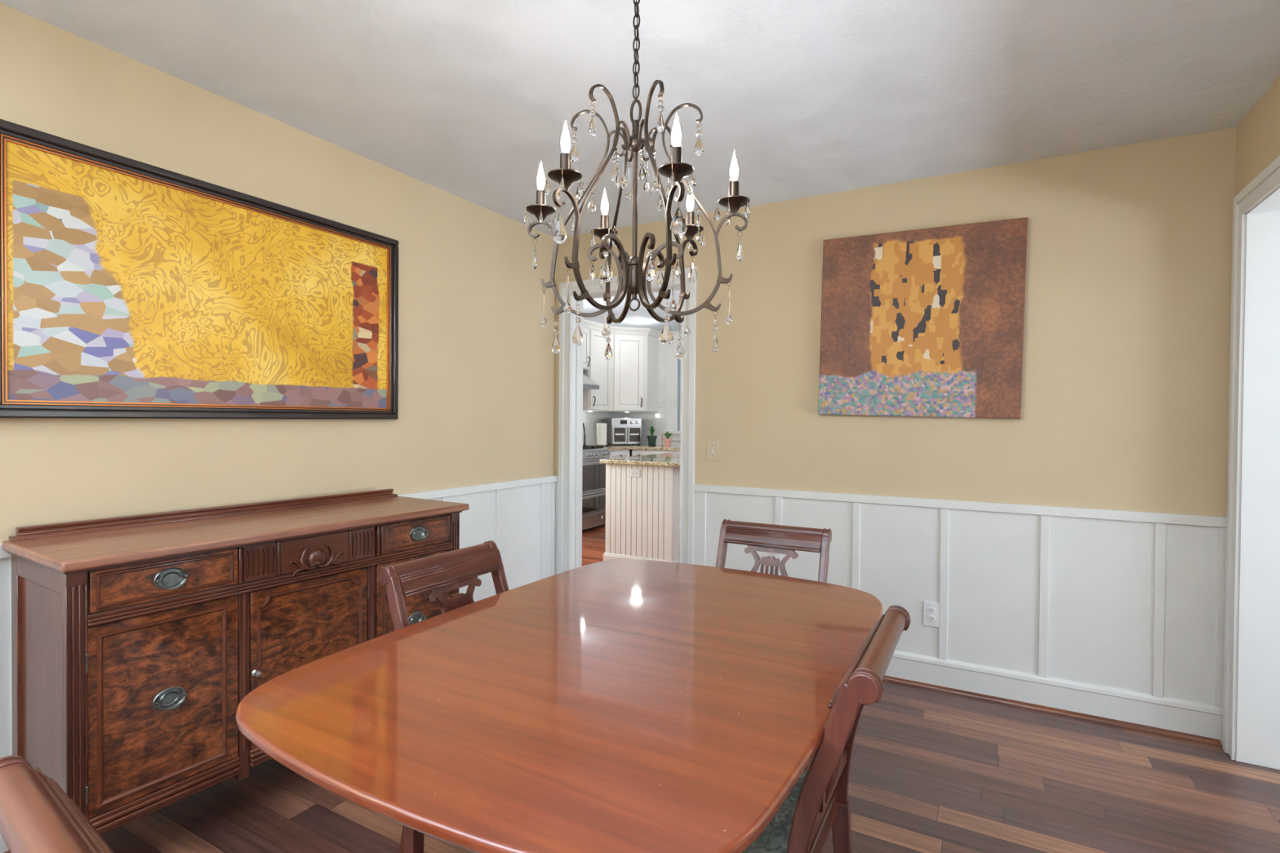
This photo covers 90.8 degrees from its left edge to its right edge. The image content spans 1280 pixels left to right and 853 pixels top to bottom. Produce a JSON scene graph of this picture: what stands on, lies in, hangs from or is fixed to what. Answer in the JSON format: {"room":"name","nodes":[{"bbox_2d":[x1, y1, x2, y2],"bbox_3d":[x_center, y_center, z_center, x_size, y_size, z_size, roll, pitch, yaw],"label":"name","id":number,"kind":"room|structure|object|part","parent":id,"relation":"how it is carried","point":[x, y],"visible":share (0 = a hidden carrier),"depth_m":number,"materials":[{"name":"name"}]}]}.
{"room":"dining room","nodes":[
{"label":"dining room","id":0,"kind":"room"},
{"bbox_2d":[0,3,555,543],"bbox_3d":[-1.725,0.016,2.103,0.120,2.440,4.620,1,1,29],"label":"wall","id":1,"kind":"structure","parent":0,"point":[477,358],"depth_m":2.57,"materials":[{"name":"beige paint"}]},
{"bbox_2d":[0,834,8,852],"bbox_3d":[-1.647,1.163,2.129,0.019,0.147,4.485,1,1,29],"label":"baseboard","id":2,"kind":"structure","parent":1,"relation":"attached to","point":[3,848],"depth_m":1.80,"materials":[{"name":"white paint"}]},
{"bbox_2d":[0,119,398,419],"bbox_3d":[-1.486,-0.448,2.358,0.034,0.840,1.400,1,1,29],"label":"framed painting","id":3,"kind":"object","parent":1,"relation":"attached to","point":[130,288],"visible":1,"depth_m":2.16,"materials":[{"name":"black paint"}]},
{"bbox_2d":[0,475,555,758],"bbox_3d":[-1.641,0.735,2.131,0.018,0.804,4.500,1,1,29],"label":"wainscoting","id":4,"kind":"structure","parent":1,"relation":"attached to","point":[518,516],"depth_m":3.61,"materials":[{"name":"white paint"}]},
{"bbox_2d":[582,410,614,444],"bbox_3d":[-1.378,-0.043,7.138,0.200,2.440,4.277,1,1,29],"label":"wall","id":5,"kind":"structure","parent":0,"point":[590,420],"depth_m":8.30,"materials":[{"name":"white tile"}]},
{"bbox_2d":[582,327,590,369],"bbox_3d":[-0.928,-0.932,7.326,0.382,0.500,0.780,1,1,29],"label":"upper cabinet","id":6,"kind":"object","parent":5,"relation":"attached to","point":[586,359],"visible":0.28,"depth_m":7.53,"materials":[{"name":"white paint"}]},
{"bbox_2d":[582,373,599,390],"bbox_3d":[-0.885,-0.571,7.293,0.500,0.260,0.760,1,1,29],"label":"range hood","id":7,"kind":"object","parent":5,"relation":"attached to","point":[588,384],"visible":0.11,"depth_m":7.38,"materials":[{"name":"silver metal"}]},
{"bbox_2d":[582,328,610,411],"bbox_3d":[-0.621,-0.691,7.886,0.382,0.990,0.485,1,1,29],"label":"upper cabinet","id":8,"kind":"object","parent":5,"relation":"attached to","point":[599,370],"visible":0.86,"depth_m":7.77,"materials":[{"name":"white paint"}]},
{"bbox_2d":[0,0,1279,333],"bbox_3d":[1.241,-1.241,2.963,8.800,0.100,9.020,1,1,29],"label":"ceiling","id":9,"kind":"structure","parent":0,"point":[467,100],"depth_m":2.15,"materials":[{"name":"paint"}]},
{"bbox_2d":[522,0,750,359],"bbox_3d":[-0.010,-0.679,1.497,0.523,1.008,0.537,1,1,29],"label":"chandelier","id":10,"kind":"object","parent":9,"relation":"hanging from","point":[635,271],"visible":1,"depth_m":1.47,"materials":[{"name":"brown metal"}]},
{"bbox_2d":[525,190,555,222],"bbox_3d":[-0.241,-0.533,1.534,0.073,0.076,0.073,1,1,29],"label":"candle holder","id":11,"kind":"object","parent":10,"relation":"on","point":[540,210],"depth_m":1.52,"materials":[{"name":"brown metal"}]},
{"bbox_2d":[547,152,582,191],"bbox_3d":[-0.156,-0.530,1.318,0.073,0.076,0.073,1,1,29],"label":"candle holder","id":12,"kind":"object","parent":10,"relation":"on","point":[564,175],"depth_m":1.30,"materials":[{"name":"brown metal"}]},
{"bbox_3d":[-0.158,-0.382,1.523,0.235,0.236,0.015,1,1,9],"label":"scroll arm","id":13,"kind":"part","parent":10,"relation":"part of","materials":[{"name":"brown metal"}]},
{"bbox_3d":[-0.104,-0.380,1.386,0.015,0.236,0.235,1,1,39],"label":"scroll arm","id":14,"kind":"part","parent":10,"relation":"part of","materials":[{"name":"brown metal"}]},
{"bbox_2d":[591,214,617,239],"bbox_3d":[-0.096,-0.534,1.715,0.073,0.076,0.073,1,1,29],"label":"candle holder","id":15,"kind":"object","parent":10,"relation":"on","point":[604,228],"depth_m":1.70,"materials":[{"name":"brown metal"}]},
{"bbox_3d":[-0.066,-0.383,1.638,0.015,0.236,0.235,0,1,-21],"label":"scroll arm","id":16,"kind":"part","parent":10,"relation":"part of","materials":[{"name":"brown metal"}]},
{"bbox_3d":[-0.011,-0.564,1.499,0.042,0.326,0.042,1,1,29],"label":"stem","id":17,"kind":"part","parent":10,"relation":"part of","materials":[{"name":"brown metal"}]},
{"bbox_3d":[-0.008,-0.959,1.494,0.015,0.371,0.015,0,1,-16],"label":"chain","id":18,"kind":"part","parent":10,"relation":"part of","materials":[{"name":"brown metal"}]},
{"bbox_3d":[0.041,-0.379,1.364,0.015,0.236,0.235,0,1,-21],"label":"scroll arm","id":19,"kind":"part","parent":10,"relation":"part of","materials":[{"name":"brown metal"}]},
{"bbox_3d":[0.079,-0.382,1.616,0.015,0.236,0.235,1,1,39],"label":"scroll arm","id":20,"kind":"part","parent":10,"relation":"part of","materials":[{"name":"brown metal"}]},
{"bbox_2d":[657,146,693,186],"bbox_3d":[0.073,-0.528,1.283,0.073,0.076,0.073,1,1,29],"label":"candle holder","id":21,"kind":"object","parent":10,"relation":"on","point":[675,170],"depth_m":1.27,"materials":[{"name":"brown metal"}]},
{"bbox_2d":[684,211,703,240],"bbox_3d":[0.133,-0.532,1.681,0.073,0.076,0.073,1,1,29],"label":"candle holder","id":22,"kind":"object","parent":10,"relation":"on","point":[691,230],"depth_m":1.67,"materials":[{"name":"brown metal"}]},
{"bbox_3d":[0.133,-0.379,1.479,0.235,0.236,0.015,1,1,9],"label":"scroll arm","id":23,"kind":"part","parent":10,"relation":"part of","materials":[{"name":"brown metal"}]},
{"bbox_2d":[718,180,749,214],"bbox_3d":[0.218,-0.529,1.465,0.073,0.076,0.073,1,1,29],"label":"candle holder","id":24,"kind":"object","parent":10,"relation":"on","point":[733,202],"depth_m":1.45,"materials":[{"name":"brown metal"}]},
{"bbox_2d":[630,320,646,323],"bbox_3d":[-0.018,-1.254,7.539,0.190,0.006,0.190,1,1,29],"label":"recessed light","id":25,"kind":"object","parent":9,"relation":"in","point":[633,321],"visible":1,"depth_m":7.51,"materials":[{"name":"white paint"}]},
{"bbox_2d":[614,330,679,456],"bbox_3d":[1.928,-0.023,7.636,5.100,2.440,0.200,1,1,29],"label":"wall","id":26,"kind":"structure","parent":0,"point":[649,419],"depth_m":8.44,"materials":[{"name":"white tile"}]},
{"bbox_2d":[609,333,658,412],"bbox_3d":[-0.110,-0.692,8.260,0.663,0.990,0.538,1,1,9],"label":"upper cabinet","id":27,"kind":"object","parent":26,"relation":"attached to","point":[634,361],"visible":0.93,"depth_m":8.11,"materials":[{"name":"white paint"}]},
{"bbox_2d":[583,319,662,337],"bbox_3d":[-0.438,-1.223,7.705,0.329,0.080,2.041,1,1,41],"label":"trim","id":28,"kind":"structure","parent":27,"relation":"attached to","point":[588,324],"depth_m":8.04,"materials":[{"name":"white paint"}]},
{"bbox_3d":[-0.141,-0.690,8.090,0.395,0.960,0.020,0,1,-16],"label":"door","id":29,"kind":"part","parent":27,"relation":"part of","materials":[{"name":"white paint"}]},
{"bbox_2d":[662,332,680,440],"bbox_3d":[0.874,-0.523,8.125,1.210,1.430,0.140,1,1,29],"label":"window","id":30,"kind":"structure","parent":26,"relation":"in","point":[672,362],"depth_m":8.33,"materials":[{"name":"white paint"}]},
{"bbox_2d":[101,524,1279,852],"bbox_3d":[1.221,1.298,2.995,8.800,0.100,9.020,1,1,29],"label":"floor","id":31,"kind":"structure","parent":0,"point":[931,771],"depth_m":2.13,"materials":[{"name":"brown wood"}]},
{"bbox_2d":[0,755,113,852],"bbox_3d":[-0.426,0.829,0.845,0.450,0.874,0.599,1,1,36],"label":"dining chair","id":32,"kind":"object","parent":31,"relation":"on","point":[37,815],"visible":1,"depth_m":0.66,"materials":[{"name":"brown wood"}]},
{"bbox_3d":[-0.715,0.627,0.783,0.027,0.468,0.156,1,1,36],"label":"post","id":33,"kind":"part","parent":32,"relation":"part of","materials":[{"name":"brown wood"}]},
{"bbox_2d":[1,488,469,835],"bbox_3d":[-1.264,0.763,2.214,0.482,0.950,1.300,1,1,32],"label":"sideboard","id":34,"kind":"object","parent":31,"relation":"on","point":[138,641],"visible":0.75,"depth_m":1.81,"materials":[{"name":"brown wood"}]},
{"bbox_3d":[-1.778,0.800,1.804,0.050,0.879,0.018,1,1,32],"label":"leg","id":35,"kind":"part","parent":34,"relation":"part of","materials":[{"name":"brown wood"}]},
{"bbox_3d":[-1.600,0.393,1.689,0.362,0.059,0.018,1,1,32],"label":"rail","id":36,"kind":"part","parent":34,"relation":"part of","materials":[{"name":"brown wood"}]},
{"bbox_3d":[-1.438,0.805,1.603,0.045,0.879,0.042,1,1,32],"label":"leg","id":37,"kind":"part","parent":34,"relation":"part of","materials":[{"name":"brown wood"}]},
{"bbox_3d":[-1.316,0.760,1.756,0.007,0.452,0.309,1,1,32],"label":"panel moulding","id":38,"kind":"part","parent":34,"relation":"part of","materials":[{"name":"brown wood"}]},
{"bbox_3d":[-1.325,0.759,1.769,0.024,0.493,0.360,1,1,32],"label":"door","id":39,"kind":"part","parent":34,"relation":"part of","materials":[{"name":"brown wood"}]},
{"bbox_3d":[-1.320,0.423,1.765,0.023,0.106,0.352,1,1,32],"label":"drawer","id":40,"kind":"part","parent":34,"relation":"part of","materials":[{"name":"brown wood"}]},
{"bbox_3d":[-1.308,0.424,1.758,0.004,0.091,0.329,1,1,32],"label":"panel moulding","id":41,"kind":"part","parent":34,"relation":"part of","materials":[{"name":"brown wood"}]},
{"bbox_3d":[-1.322,1.032,1.770,0.040,0.050,0.366,1,1,32],"label":"moulding","id":42,"kind":"part","parent":34,"relation":"part of","materials":[{"name":"brown wood"}]},
{"bbox_3d":[-1.313,0.760,1.761,0.005,0.059,0.080,1,1,32],"label":"handle","id":43,"kind":"part","parent":34,"relation":"part of","materials":[{"name":"grey metal"}]},
{"bbox_3d":[-1.308,0.424,1.757,0.005,0.059,0.080,1,1,32],"label":"handle","id":44,"kind":"part","parent":34,"relation":"part of","materials":[{"name":"silver metal"}]},
{"bbox_3d":[-1.272,0.354,2.217,0.454,0.010,1.276,1,1,32],"label":"moulding","id":45,"kind":"part","parent":34,"relation":"part of","materials":[{"name":"brown wood"}]},
{"bbox_3d":[-1.218,0.422,1.917,0.023,0.110,0.010,1,1,32],"label":"bead moulding","id":46,"kind":"part","parent":34,"relation":"part of","materials":[{"name":"brown wood"}]},
{"bbox_3d":[-1.213,0.751,1.933,0.013,0.486,0.013,1,1,32],"label":"bead moulding","id":47,"kind":"part","parent":34,"relation":"part of","materials":[{"name":"brown wood"}]},
{"bbox_3d":[-1.183,0.764,1.949,0.025,0.020,0.020,1,1,32],"label":"knob","id":48,"kind":"part","parent":34,"relation":"part of","materials":[{"name":"silver metal"}]},
{"bbox_3d":[-1.189,0.422,1.968,0.020,0.106,0.098,1,1,32],"label":"fluted panel","id":49,"kind":"part","parent":34,"relation":"part of","materials":[{"name":"brown wood"}]},
{"bbox_3d":[-1.100,1.026,2.123,0.040,0.050,0.408,1,1,32],"label":"moulding","id":50,"kind":"part","parent":34,"relation":"part of","materials":[{"name":"brown wood"}]},
{"bbox_3d":[-1.100,0.492,2.109,0.040,0.026,1.180,1,1,32],"label":"waist rail","id":51,"kind":"part","parent":34,"relation":"part of","materials":[{"name":"brown wood"}]},
{"bbox_3d":[-1.157,0.422,2.014,0.023,0.110,0.010,1,1,32],"label":"bead moulding","id":52,"kind":"part","parent":34,"relation":"part of","materials":[{"name":"brown wood"}]},
{"bbox_3d":[-1.103,0.755,2.122,0.024,0.491,0.398,1,1,32],"label":"door","id":53,"kind":"part","parent":34,"relation":"part of","materials":[{"name":"brown wood"}]},
{"bbox_3d":[-1.092,0.755,2.112,0.006,0.454,0.363,1,1,32],"label":"panel moulding","id":54,"kind":"part","parent":34,"relation":"part of","materials":[{"name":"brown wood"}]},
{"bbox_3d":[-1.095,0.421,2.121,0.024,0.106,0.237,1,1,32],"label":"drawer","id":55,"kind":"part","parent":34,"relation":"part of","materials":[{"name":"brown wood"}]},
{"bbox_3d":[-1.025,0.420,2.224,0.023,0.110,0.010,1,1,32],"label":"bead moulding","id":56,"kind":"part","parent":34,"relation":"part of","materials":[{"name":"brown wood"}]},
{"bbox_3d":[-1.004,0.420,2.262,0.020,0.106,0.098,1,1,32],"label":"fluted panel","id":57,"kind":"part","parent":34,"relation":"part of","materials":[{"name":"brown wood"}]},
{"bbox_3d":[-0.980,0.748,2.304,0.013,0.486,0.013,1,1,32],"label":"bead moulding","id":58,"kind":"part","parent":34,"relation":"part of","materials":[{"name":"brown wood"}]},
{"bbox_3d":[-0.966,0.419,2.317,0.023,0.110,0.010,1,1,32],"label":"bead moulding","id":59,"kind":"part","parent":34,"relation":"part of","materials":[{"name":"brown wood"}]},
{"bbox_3d":[-0.958,0.419,2.331,0.023,0.110,0.010,1,1,32],"label":"bead moulding","id":60,"kind":"part","parent":34,"relation":"part of","materials":[{"name":"brown wood"}]},
{"bbox_3d":[-0.886,0.754,2.468,0.024,0.493,0.340,1,1,32],"label":"door","id":61,"kind":"part","parent":34,"relation":"part of","materials":[{"name":"brown wood"}]},
{"bbox_3d":[-0.876,0.755,2.455,0.006,0.452,0.289,1,1,32],"label":"panel moulding","id":62,"kind":"part","parent":34,"relation":"part of","materials":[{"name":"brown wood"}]},
{"bbox_3d":[-0.873,0.754,2.460,0.005,0.059,0.080,1,1,32],"label":"handle","id":63,"kind":"part","parent":34,"relation":"part of","materials":[{"name":"grey metal"}]},
{"bbox_3d":[-0.876,0.418,2.470,0.023,0.106,0.320,1,1,32],"label":"drawer","id":64,"kind":"part","parent":34,"relation":"part of","materials":[{"name":"brown wood"}]},
{"bbox_3d":[-0.865,0.418,2.463,0.005,0.091,0.297,1,1,32],"label":"panel moulding","id":65,"kind":"part","parent":34,"relation":"part of","materials":[{"name":"brown wood"}]},
{"bbox_3d":[-0.864,0.418,2.462,0.005,0.059,0.080,1,1,32],"label":"handle","id":66,"kind":"part","parent":34,"relation":"part of","materials":[{"name":"grey metal"}]},
{"bbox_3d":[-0.788,0.797,2.637,0.045,0.879,0.042,1,1,32],"label":"leg","id":67,"kind":"part","parent":34,"relation":"part of","materials":[{"name":"brown wood"}]},
{"bbox_2d":[377,540,509,852],"bbox_3d":[-0.357,0.818,1.768,0.599,0.874,0.450,1,1,29],"label":"dining chair","id":68,"kind":"object","parent":31,"relation":"on","point":[438,574],"visible":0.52,"depth_m":1.83,"materials":[{"name":"brown wood"}]},
{"bbox_3d":[-0.644,0.616,1.697,0.156,0.468,0.027,1,1,29],"label":"post","id":69,"kind":"part","parent":68,"relation":"part of","materials":[{"name":"brown wood"}]},
{"bbox_3d":[-0.623,1.046,1.691,0.108,0.414,0.028,1,1,29],"label":"leg","id":70,"kind":"part","parent":68,"relation":"part of","materials":[{"name":"brown wood"}]},
{"bbox_3d":[-0.576,0.422,1.886,0.079,0.081,0.376,1,1,29],"label":"crest rail","id":71,"kind":"part","parent":68,"relation":"part of","materials":[{"name":"brown wood"}]},
{"bbox_3d":[-0.450,0.613,2.047,0.156,0.468,0.027,1,1,29],"label":"post","id":72,"kind":"part","parent":68,"relation":"part of","materials":[{"name":"brown wood"}]},
{"bbox_2d":[235,559,883,852],"bbox_3d":[-0.022,0.877,1.520,1.024,0.760,1.496,1,1,29],"label":"dining table","id":73,"kind":"object","parent":31,"relation":"on","point":[622,705],"visible":0.94,"depth_m":1.12,"materials":[{"name":"brown wood"}]},
{"bbox_3d":[-0.482,0.887,1.346,0.036,0.737,0.036,1,1,29],"label":"leg","id":74,"kind":"part","parent":73,"relation":"part of","materials":[{"name":"brown wood"}]},
{"bbox_2d":[582,445,610,532],"bbox_3d":[-0.802,0.705,7.257,0.692,0.950,0.760,1,1,29],"label":"range","id":75,"kind":"object","parent":31,"relation":"on","point":[593,473],"visible":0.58,"depth_m":7.15,"materials":[{"name":"silver metal"}]},
{"bbox_3d":[-0.522,0.404,7.100,0.057,0.024,0.680,1,1,29],"label":"handle","id":76,"kind":"part","parent":75,"relation":"part of","materials":[{"name":"silver metal"}]},
{"bbox_3d":[-0.563,0.856,7.126,0.040,0.225,0.750,1,1,29],"label":"oven door","id":77,"kind":"part","parent":75,"relation":"part of","materials":[{"name":"silver metal"}]},
{"bbox_3d":[-0.525,0.779,7.104,0.057,0.024,0.680,1,1,29],"label":"handle","id":78,"kind":"part","parent":75,"relation":"part of","materials":[{"name":"silver metal"}]},
{"bbox_3d":[-0.565,1.061,7.129,0.040,0.165,0.750,1,1,29],"label":"drawer","id":79,"kind":"part","parent":75,"relation":"part of","materials":[{"name":"silver metal"}]},
{"bbox_3d":[-0.561,0.549,7.122,0.040,0.360,0.750,1,1,29],"label":"oven door","id":80,"kind":"part","parent":75,"relation":"part of","materials":[{"name":"silver metal"}]},
{"bbox_2d":[582,448,608,452],"bbox_3d":[-0.826,0.267,7.267,0.630,0.025,0.760,1,1,29],"label":"cooktop","id":81,"kind":"object","parent":75,"relation":"in","point":[584,450],"depth_m":7.21,"materials":[{"name":"silver metal"}]},
{"bbox_3d":[-0.555,0.316,7.117,0.049,0.065,0.760,1,1,29],"label":"control panel","id":82,"kind":"part","parent":75,"relation":"part of","materials":[{"name":"silver metal"}]},
{"bbox_2d":[606,449,629,458],"bbox_3d":[-0.504,0.680,7.834,0.652,0.790,0.508,1,1,29],"label":"base cabinet","id":83,"kind":"object","parent":31,"relation":"on","point":[620,453],"visible":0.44,"depth_m":7.68,"materials":[{"name":"white paint"}]},
{"bbox_2d":[600,452,679,563],"bbox_3d":[0.378,0.747,5.903,0.890,0.918,1.425,1,1,29],"label":"kitchen island","id":84,"kind":"object","parent":31,"relation":"on","point":[642,513],"visible":0.44,"depth_m":5.34,"materials":[{"name":"white paint"}]},
{"bbox_2d":[628,468,639,477],"bbox_3d":[-0.051,0.394,5.368,0.114,0.070,0.010,1,1,29],"label":"power outlet","id":85,"kind":"object","parent":84,"relation":"attached to","point":[632,472],"visible":1,"depth_m":5.36,"materials":[{"name":"white plastic"}]},
{"bbox_2d":[600,452,679,466],"bbox_3d":[0.381,0.304,5.897,0.890,0.033,1.425,1,1,29],"label":"island countertop","id":86,"kind":"structure","parent":84,"relation":"on","point":[673,459],"depth_m":5.45,"materials":[{"name":"stone"}]},
{"bbox_2d":[631,449,673,456],"bbox_3d":[0.279,0.684,8.034,0.580,0.790,0.652,1,1,29],"label":"base cabinet","id":87,"kind":"object","parent":31,"relation":"on","point":[634,452],"visible":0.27,"depth_m":7.81,"materials":[{"name":"white paint"}]},
{"bbox_2d":[715,519,831,582],"bbox_3d":[0.391,0.818,2.227,0.450,0.874,0.599,1,1,29],"label":"dining chair","id":88,"kind":"object","parent":31,"relation":"on","point":[761,537],"visible":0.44,"depth_m":2.41,"materials":[{"name":"brown wood"}]},
{"bbox_3d":[0.324,0.614,2.513,0.027,0.468,0.156,1,1,29],"label":"post","id":89,"kind":"part","parent":88,"relation":"part of","materials":[{"name":"brown wood"}]},
{"bbox_3d":[0.517,0.424,2.444,0.376,0.081,0.079,1,1,29],"label":"crest rail","id":90,"kind":"part","parent":88,"relation":"part of","materials":[{"name":"brown wood"}]},
{"bbox_3d":[0.674,0.619,2.319,0.027,0.468,0.156,1,1,29],"label":"post","id":91,"kind":"part","parent":88,"relation":"part of","materials":[{"name":"brown wood"}]},
{"bbox_2d":[742,604,911,852],"bbox_3d":[0.222,0.828,1.338,0.599,0.874,0.450,1,1,29],"label":"dining chair","id":92,"kind":"object","parent":31,"relation":"on","point":[819,802],"visible":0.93,"depth_m":1.13,"materials":[{"name":"brown wood"}]},
{"bbox_3d":[0.177,0.805,1.363,0.370,0.034,0.421,1,1,29],"label":"seat","id":93,"kind":"part","parent":92,"relation":"part of","materials":[{"name":"fabric"}]},
{"bbox_3d":[0.181,0.849,1.361,0.400,0.053,0.450,1,1,29],"label":"seat frame","id":94,"kind":"part","parent":92,"relation":"part of","materials":[{"name":"brown wood"}]},
{"bbox_3d":[0.365,0.743,1.258,0.020,0.030,0.380,1,1,29],"label":"cross rail","id":95,"kind":"part","parent":92,"relation":"part of","materials":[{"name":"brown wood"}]},
{"bbox_3d":[0.318,0.631,1.055,0.156,0.468,0.027,1,1,29],"label":"post","id":96,"kind":"part","parent":92,"relation":"part of","materials":[{"name":"brown wood"}]},
{"bbox_3d":[0.484,1.058,1.421,0.108,0.414,0.028,1,1,29],"label":"leg","id":97,"kind":"part","parent":92,"relation":"part of","materials":[{"name":"brown wood"}]},
{"bbox_3d":[0.447,0.438,1.210,0.079,0.081,0.376,1,1,29],"label":"crest rail","id":98,"kind":"part","parent":92,"relation":"part of","materials":[{"name":"brown wood"}]},
{"bbox_3d":[0.512,0.629,1.405,0.156,0.468,0.027,1,1,29],"label":"post","id":99,"kind":"part","parent":92,"relation":"part of","materials":[{"name":"brown wood"}]},
{"bbox_3d":[0.953,0.694,7.660,0.950,0.790,0.652,1,1,29],"label":"base cabinet","id":100,"kind":"object","parent":31,"relation":"on","visible":0},
{"bbox_2d":[586,444,679,450],"bbox_3d":[0.325,0.272,7.744,2.200,0.038,1.170,1,1,29],"label":"countertop","id":101,"kind":"structure","parent":100,"relation":"on","point":[616,446],"depth_m":7.81,"materials":[{"name":"stone"}]},
{"bbox_2d":[582,422,586,445],"bbox_3d":[-0.702,0.092,7.663,0.043,0.308,0.214,1,1,16],"label":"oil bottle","id":102,"kind":"object","parent":101,"relation":"on","point":[584,444],"visible":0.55,"depth_m":7.73,"materials":[{"name":"black glass"}]},
{"bbox_2d":[595,419,607,446],"bbox_3d":[-0.479,0.077,7.897,0.150,0.335,0.150,1,1,29],"label":"paper towel roll","id":103,"kind":"object","parent":101,"relation":"on","point":[601,427],"visible":0.9,"depth_m":7.84,"materials":[{"name":"white paper"}]},
{"bbox_2d":[606,417,641,444],"bbox_3d":[-0.210,0.064,8.344,0.400,0.355,0.392,0,1,-16],"label":"countertop oven","id":104,"kind":"object","parent":101,"relation":"on","point":[619,430],"visible":0.97,"depth_m":8.20,"materials":[{"name":"silver metal"}]},
{"bbox_3d":[-0.264,0.108,8.170,0.191,0.220,0.018,0,1,-16],"label":"door","id":105,"kind":"part","parent":104,"relation":"part of","materials":[{"name":"silver metal"}]},
{"bbox_3d":[-0.073,0.109,8.225,0.191,0.220,0.018,0,1,-16],"label":"door","id":106,"kind":"part","parent":104,"relation":"part of","materials":[{"name":"silver metal"}]},
{"bbox_2d":[647,425,657,445],"bbox_3d":[0.154,0.114,8.049,0.130,0.268,0.130,1,1,29],"label":"potted plant","id":107,"kind":"object","parent":101,"relation":"on","point":[651,439],"visible":0.99,"depth_m":8.01,"materials":[{"name":"green plant"}]},
{"bbox_3d":[0.153,0.176,8.050,0.130,0.115,0.130,1,1,29],"label":"pot","id":108,"kind":"part","parent":107,"relation":"part of","materials":[{"name":"green ceramic"}]},
{"bbox_2d":[662,431,672,446],"bbox_3d":[0.356,0.153,7.972,0.148,0.194,0.116,0,1,-4],"label":"potted plant","id":109,"kind":"object","parent":101,"relation":"on","point":[668,441],"visible":1,"depth_m":7.94,"materials":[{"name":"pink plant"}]},
{"bbox_3d":[0.351,0.203,7.974,0.112,0.095,0.112,1,1,29],"label":"pot","id":110,"kind":"part","parent":109,"relation":"part of","materials":[{"name":"pink ceramic"}]},
{"bbox_2d":[555,127,1235,516],"bbox_3d":[1.314,0.027,3.129,8.800,2.440,0.123,1,1,29],"label":"wall","id":111,"kind":"structure","parent":0,"point":[1125,394],"depth_m":2.80,"materials":[{"name":"beige paint"}]},
{"bbox_2d":[557,266,696,573],"bbox_3d":[-0.075,0.156,3.890,0.951,2.143,0.143,1,1,29],"label":"door frame","id":112,"kind":"structure","parent":111,"relation":"in","point":[571,355],"depth_m":4.03,"materials":[{"name":"white paint"}]},
{"bbox_2d":[706,440,719,461],"bbox_3d":[0.408,0.135,3.553,0.072,0.116,0.017,1,1,29],"label":"light switch","id":113,"kind":"object","parent":111,"relation":"attached to","point":[713,446],"visible":1,"depth_m":3.55,"materials":[{"name":"white plastic"}]},
{"bbox_2d":[553,475,1226,708],"bbox_3d":[0.881,0.740,3.295,3.300,0.804,0.018,1,1,29],"label":"wainscoting","id":114,"kind":"structure","parent":111,"relation":"attached to","point":[1131,601],"depth_m":2.82,"materials":[{"name":"white paint"}]},
{"bbox_2d":[817,217,1027,418],"bbox_3d":[1.323,-0.494,3.029,0.892,0.892,0.035,2,1,29],"label":"canvas painting","id":115,"kind":"object","parent":111,"relation":"attached to","point":[929,322],"visible":1,"depth_m":2.99,"materials":[{"name":"brown fabric"}]},
{"bbox_2d":[923,601,939,626],"bbox_3d":[1.392,0.897,3.012,0.070,0.114,0.010,1,1,29],"label":"power outlet","id":116,"kind":"object","parent":111,"relation":"attached to","point":[931,610],"visible":1,"depth_m":3.01,"materials":[{"name":"white plastic"}]},
{"bbox_2d":[927,607,935,613],"bbox_3d":[1.391,0.878,3.009,0.035,0.028,0.003,1,1,29],"label":"socket","id":117,"kind":"object","parent":116,"relation":"attached to","point":[930,610],"depth_m":3.01,"materials":[{"name":"white plastic"}]},
{"bbox_2d":[927,615,935,621],"bbox_3d":[1.391,0.917,3.010,0.035,0.028,0.003,1,1,29],"label":"socket","id":118,"kind":"object","parent":116,"relation":"attached to","point":[930,618],"depth_m":3.01,"materials":[{"name":"white plastic"}]},
{"bbox_2d":[882,675,1221,746],"bbox_3d":[1.296,1.239,3.051,2.289,0.019,0.017,1,1,29],"label":"trim","id":119,"kind":"structure","parent":111,"relation":"attached to","point":[993,699],"depth_m":2.75,"materials":[{"name":"wood"}]},
{"bbox_2d":[884,650,1222,745],"bbox_3d":[1.312,1.175,3.059,2.307,0.147,0.019,1,1,29],"label":"baseboard","id":120,"kind":"structure","parent":111,"relation":"attached to","point":[1199,719],"depth_m":2.75,"materials":[{"name":"white paint"}]},
{"bbox_2d":[1235,75,1279,195],"bbox_3d":[1.297,0.059,0.495,0.125,2.440,4.500,1,1,29],"label":"wall","id":121,"kind":"structure","parent":0,"point":[1258,134],"depth_m":2.27,"materials":[{"name":"beige paint"}]},
{"bbox_2d":[1222,155,1279,769],"bbox_3d":[1.974,0.197,1.611,0.270,2.148,1.781,1,1,29],"label":"door","id":122,"kind":"structure","parent":121,"relation":"in","point":[1251,667],"depth_m":2.35,"materials":[{"name":"white paint"}]}
]}

